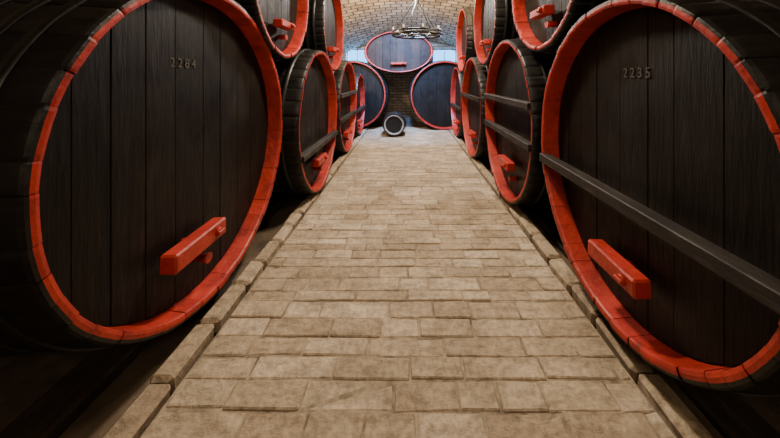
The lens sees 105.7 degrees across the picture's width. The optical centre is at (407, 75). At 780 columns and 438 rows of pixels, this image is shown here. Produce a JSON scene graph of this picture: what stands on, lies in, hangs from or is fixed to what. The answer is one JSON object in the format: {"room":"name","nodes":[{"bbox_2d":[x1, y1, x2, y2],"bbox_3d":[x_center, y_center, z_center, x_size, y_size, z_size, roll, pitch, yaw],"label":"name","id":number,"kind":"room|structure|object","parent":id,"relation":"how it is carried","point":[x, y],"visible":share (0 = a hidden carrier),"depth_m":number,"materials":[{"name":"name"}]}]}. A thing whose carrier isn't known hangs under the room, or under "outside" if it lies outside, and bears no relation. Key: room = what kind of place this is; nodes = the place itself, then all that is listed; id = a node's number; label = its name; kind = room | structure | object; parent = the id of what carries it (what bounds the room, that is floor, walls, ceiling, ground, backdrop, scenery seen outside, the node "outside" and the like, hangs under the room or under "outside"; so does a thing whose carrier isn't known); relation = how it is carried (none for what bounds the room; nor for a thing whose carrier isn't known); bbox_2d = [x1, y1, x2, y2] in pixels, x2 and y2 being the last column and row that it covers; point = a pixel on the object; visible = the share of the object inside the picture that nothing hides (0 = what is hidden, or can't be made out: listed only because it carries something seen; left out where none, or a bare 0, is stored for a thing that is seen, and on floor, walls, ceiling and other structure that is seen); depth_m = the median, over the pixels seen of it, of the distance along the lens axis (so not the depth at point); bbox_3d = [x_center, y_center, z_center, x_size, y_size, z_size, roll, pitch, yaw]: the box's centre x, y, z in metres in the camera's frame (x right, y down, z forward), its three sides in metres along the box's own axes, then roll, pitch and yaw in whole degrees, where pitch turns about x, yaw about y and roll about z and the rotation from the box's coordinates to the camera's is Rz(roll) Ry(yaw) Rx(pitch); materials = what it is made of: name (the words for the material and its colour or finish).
{"room":"wine cellar","nodes":[
{"label":"wine cellar","id":0,"kind":"room"},
{"bbox_2d":[0,121,779,437],"bbox_3d":[0.000,1.280,3.375,5.600,0.001,9.950,0,0,0],"label":"floor","id":1,"kind":"structure","parent":0,"point":[24,379],"depth_m":1.25,"materials":[{"name":"stone"}]},
{"bbox_2d":[0,196,290,437],"bbox_3d":[-1.320,1.248,3.250,0.180,0.056,6.300,0,0,0],"label":"timber skid","id":2,"kind":"object","parent":1,"relation":"on","point":[51,413],"visible":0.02,"depth_m":1.14,"materials":[{"name":"brown wood"}]},
{"bbox_2d":[0,0,282,356],"bbox_3d":[-1.687,0.358,1.610,1.386,1.704,1.704,0,0,0],"label":"wine cask","id":3,"kind":"object","parent":2,"relation":"on","point":[141,140],"visible":1,"depth_m":1.16,"materials":[{"name":"black paint"}]},
{"bbox_2d":[234,0,308,60],"bbox_3d":[-1.507,-0.725,2.440,1.086,1.216,1.119,0,0,0],"label":"wine cask","id":4,"kind":"object","parent":3,"relation":"on","point":[282,23],"visible":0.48,"depth_m":2.49,"materials":[{"name":"black paint"}]},
{"bbox_2d":[271,49,337,196],"bbox_3d":[-1.567,0.465,3.130,1.386,1.533,1.396,0,0,0],"label":"wine cask","id":5,"kind":"object","parent":2,"relation":"on","point":[306,79],"visible":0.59,"depth_m":2.85,"materials":[{"name":"black paint"}]},
{"bbox_2d":[333,60,357,153],"bbox_3d":[-1.587,0.480,4.680,1.386,1.493,1.390,0,0,0],"label":"wine cask","id":6,"kind":"object","parent":2,"relation":"on","point":[344,76],"visible":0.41,"depth_m":4.71,"materials":[{"name":"black paint"}]},
{"bbox_2d":[301,0,343,70],"bbox_3d":[-1.477,-0.650,3.930,1.086,1.216,1.119,0,0,0],"label":"wine cask","id":7,"kind":"object","parent":6,"relation":"on","point":[325,29],"visible":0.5,"depth_m":3.87,"materials":[{"name":"black paint"}]},
{"bbox_2d":[354,73,365,135],"bbox_3d":[-1.532,0.565,5.979,1.236,1.302,1.174,0,0,0],"label":"wine cask","id":8,"kind":"object","parent":2,"relation":"on","point":[360,95],"visible":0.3,"depth_m":6.25,"materials":[{"name":"black paint"}]},
{"bbox_2d":[103,126,713,437],"bbox_3d":[0.000,1.233,2.876,2.063,0.094,8.552,0,0,0],"label":"brick path","id":9,"kind":"object","parent":1,"relation":"on","point":[405,297],"visible":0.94,"depth_m":1.39,"materials":[{"name":"beige brick"}]},
{"bbox_2d":[383,111,405,135],"bbox_3d":[-0.280,0.975,6.098,0.478,0.478,0.503,0,0,0],"label":"small wine keg","id":10,"kind":"object","parent":9,"relation":"on","point":[394,122],"visible":1,"depth_m":5.88,"materials":[{"name":"black paint"}]},
{"bbox_3d":[2.000,1.253,3.200,0.180,0.046,6.200,0,0,0],"label":"timber skid","id":11,"kind":"object","parent":1,"relation":"on","visible":0},
{"bbox_2d":[450,66,463,137],"bbox_3d":[1.512,0.500,5.820,1.236,1.425,1.325,0,0,0],"label":"wine cask","id":12,"kind":"object","parent":11,"relation":"on","point":[457,76],"visible":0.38,"depth_m":6.00,"materials":[{"name":"black paint"}]},
{"bbox_2d":[461,57,488,158],"bbox_3d":[1.577,0.460,4.400,1.386,1.533,1.411,0,0,0],"label":"wine cask","id":13,"kind":"object","parent":11,"relation":"on","point":[475,73],"visible":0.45,"depth_m":4.38,"materials":[{"name":"black paint"}]},
{"bbox_2d":[456,7,476,72],"bbox_3d":[1.427,-0.620,5.140,1.086,1.166,1.072,0,0,0],"label":"wine cask","id":14,"kind":"object","parent":13,"relation":"on","point":[465,45],"visible":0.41,"depth_m":5.03,"materials":[{"name":"black paint"}]},
{"bbox_2d":[484,38,555,206],"bbox_3d":[1.577,0.420,2.860,1.386,1.603,1.411,0,0,0],"label":"wine cask","id":15,"kind":"object","parent":11,"relation":"on","point":[517,76],"visible":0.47,"depth_m":2.69,"materials":[{"name":"black paint"}]},
{"bbox_2d":[473,0,518,65],"bbox_3d":[1.427,-0.710,3.630,1.086,1.205,1.109,0,0,0],"label":"wine cask","id":16,"kind":"object","parent":15,"relation":"on","point":[493,22],"visible":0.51,"depth_m":3.55,"materials":[{"name":"black paint"}]},
{"bbox_2d":[539,0,779,398],"bbox_3d":[1.577,0.398,1.360,1.386,1.563,1.438,0,0,0],"label":"wine cask","id":17,"kind":"object","parent":11,"relation":"on","point":[659,157],"visible":1,"depth_m":1.09,"materials":[{"name":"black paint"}]},
{"bbox_2d":[512,0,607,53],"bbox_3d":[1.427,-0.750,2.090,1.086,1.205,1.145,0,0,0],"label":"wine cask","id":18,"kind":"object","parent":17,"relation":"on","point":[541,25],"visible":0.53,"depth_m":2.07,"materials":[{"name":"black paint"}]},
{"bbox_3d":[0.900,1.253,7.150,1.600,0.045,0.140,0,0,0],"label":"timber skid","id":19,"kind":"object","parent":1,"relation":"on","visible":0},
{"bbox_2d":[409,60,457,129],"bbox_3d":[0.830,0.435,7.218,1.606,1.606,1.204,0,0,0],"label":"wine cask","id":20,"kind":"object","parent":19,"relation":"on","point":[430,87],"visible":0.58,"depth_m":6.72,"materials":[{"name":"black paint"}]},
{"bbox_2d":[364,31,432,73],"bbox_3d":[-0.210,-0.545,7.202,1.612,0.970,1.236,0,0,0],"label":"wine cask","id":21,"kind":"object","parent":20,"relation":"on","point":[385,52],"visible":0.88,"depth_m":6.72,"materials":[{"name":"black paint"}]},
{"bbox_2d":[341,42,456,120],"bbox_3d":[0.000,-0.280,8.475,5.600,3.200,0.250,0,0,0],"label":"wall","id":22,"kind":"structure","parent":0,"point":[399,84],"depth_m":8.35,"materials":[{"name":"brick"}]},
{"bbox_2d":[347,50,363,60],"bbox_3d":[-1.450,-0.560,8.490,0.600,0.400,0.040,0,0,0],"label":"window","id":23,"kind":"structure","parent":22,"relation":"in","point":[351,50],"depth_m":8.47,"materials":[{"name":"paint"}]},
{"bbox_2d":[433,50,455,61],"bbox_3d":[1.040,-0.570,8.490,0.680,0.380,0.040,0,0,0],"label":"window","id":24,"kind":"structure","parent":22,"relation":"in","point":[433,50],"depth_m":8.47,"materials":[{"name":"paint"}]},
{"bbox_2d":[341,0,474,52],"bbox_3d":[0.000,-0.965,3.375,5.600,1.630,9.950,0,0,0],"label":"ceiling","id":25,"kind":"structure","parent":0,"point":[363,20],"depth_m":6.76,"materials":[{"name":"brick"}]},
{"bbox_2d":[391,0,442,38],"bbox_3d":[0.150,-1.204,4.900,0.853,1.091,0.853,0,0,0],"label":"chandelier","id":26,"kind":"object","parent":25,"relation":"hanging from","point":[431,34],"visible":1,"depth_m":4.79,"materials":[{"name":"black metal"}]},
{"bbox_3d":[-1.300,1.253,7.700,1.600,0.045,0.140,0,0,0],"label":"timber skid","id":27,"kind":"object","parent":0,"visible":0},
{"bbox_2d":[349,61,389,127],"bbox_3d":[-1.270,0.435,7.248,1.605,1.605,1.204,0,0,0],"label":"wine cask","id":28,"kind":"object","parent":27,"relation":"on","point":[377,92],"visible":0.48,"depth_m":6.75,"materials":[{"name":"black paint"}]}
]}

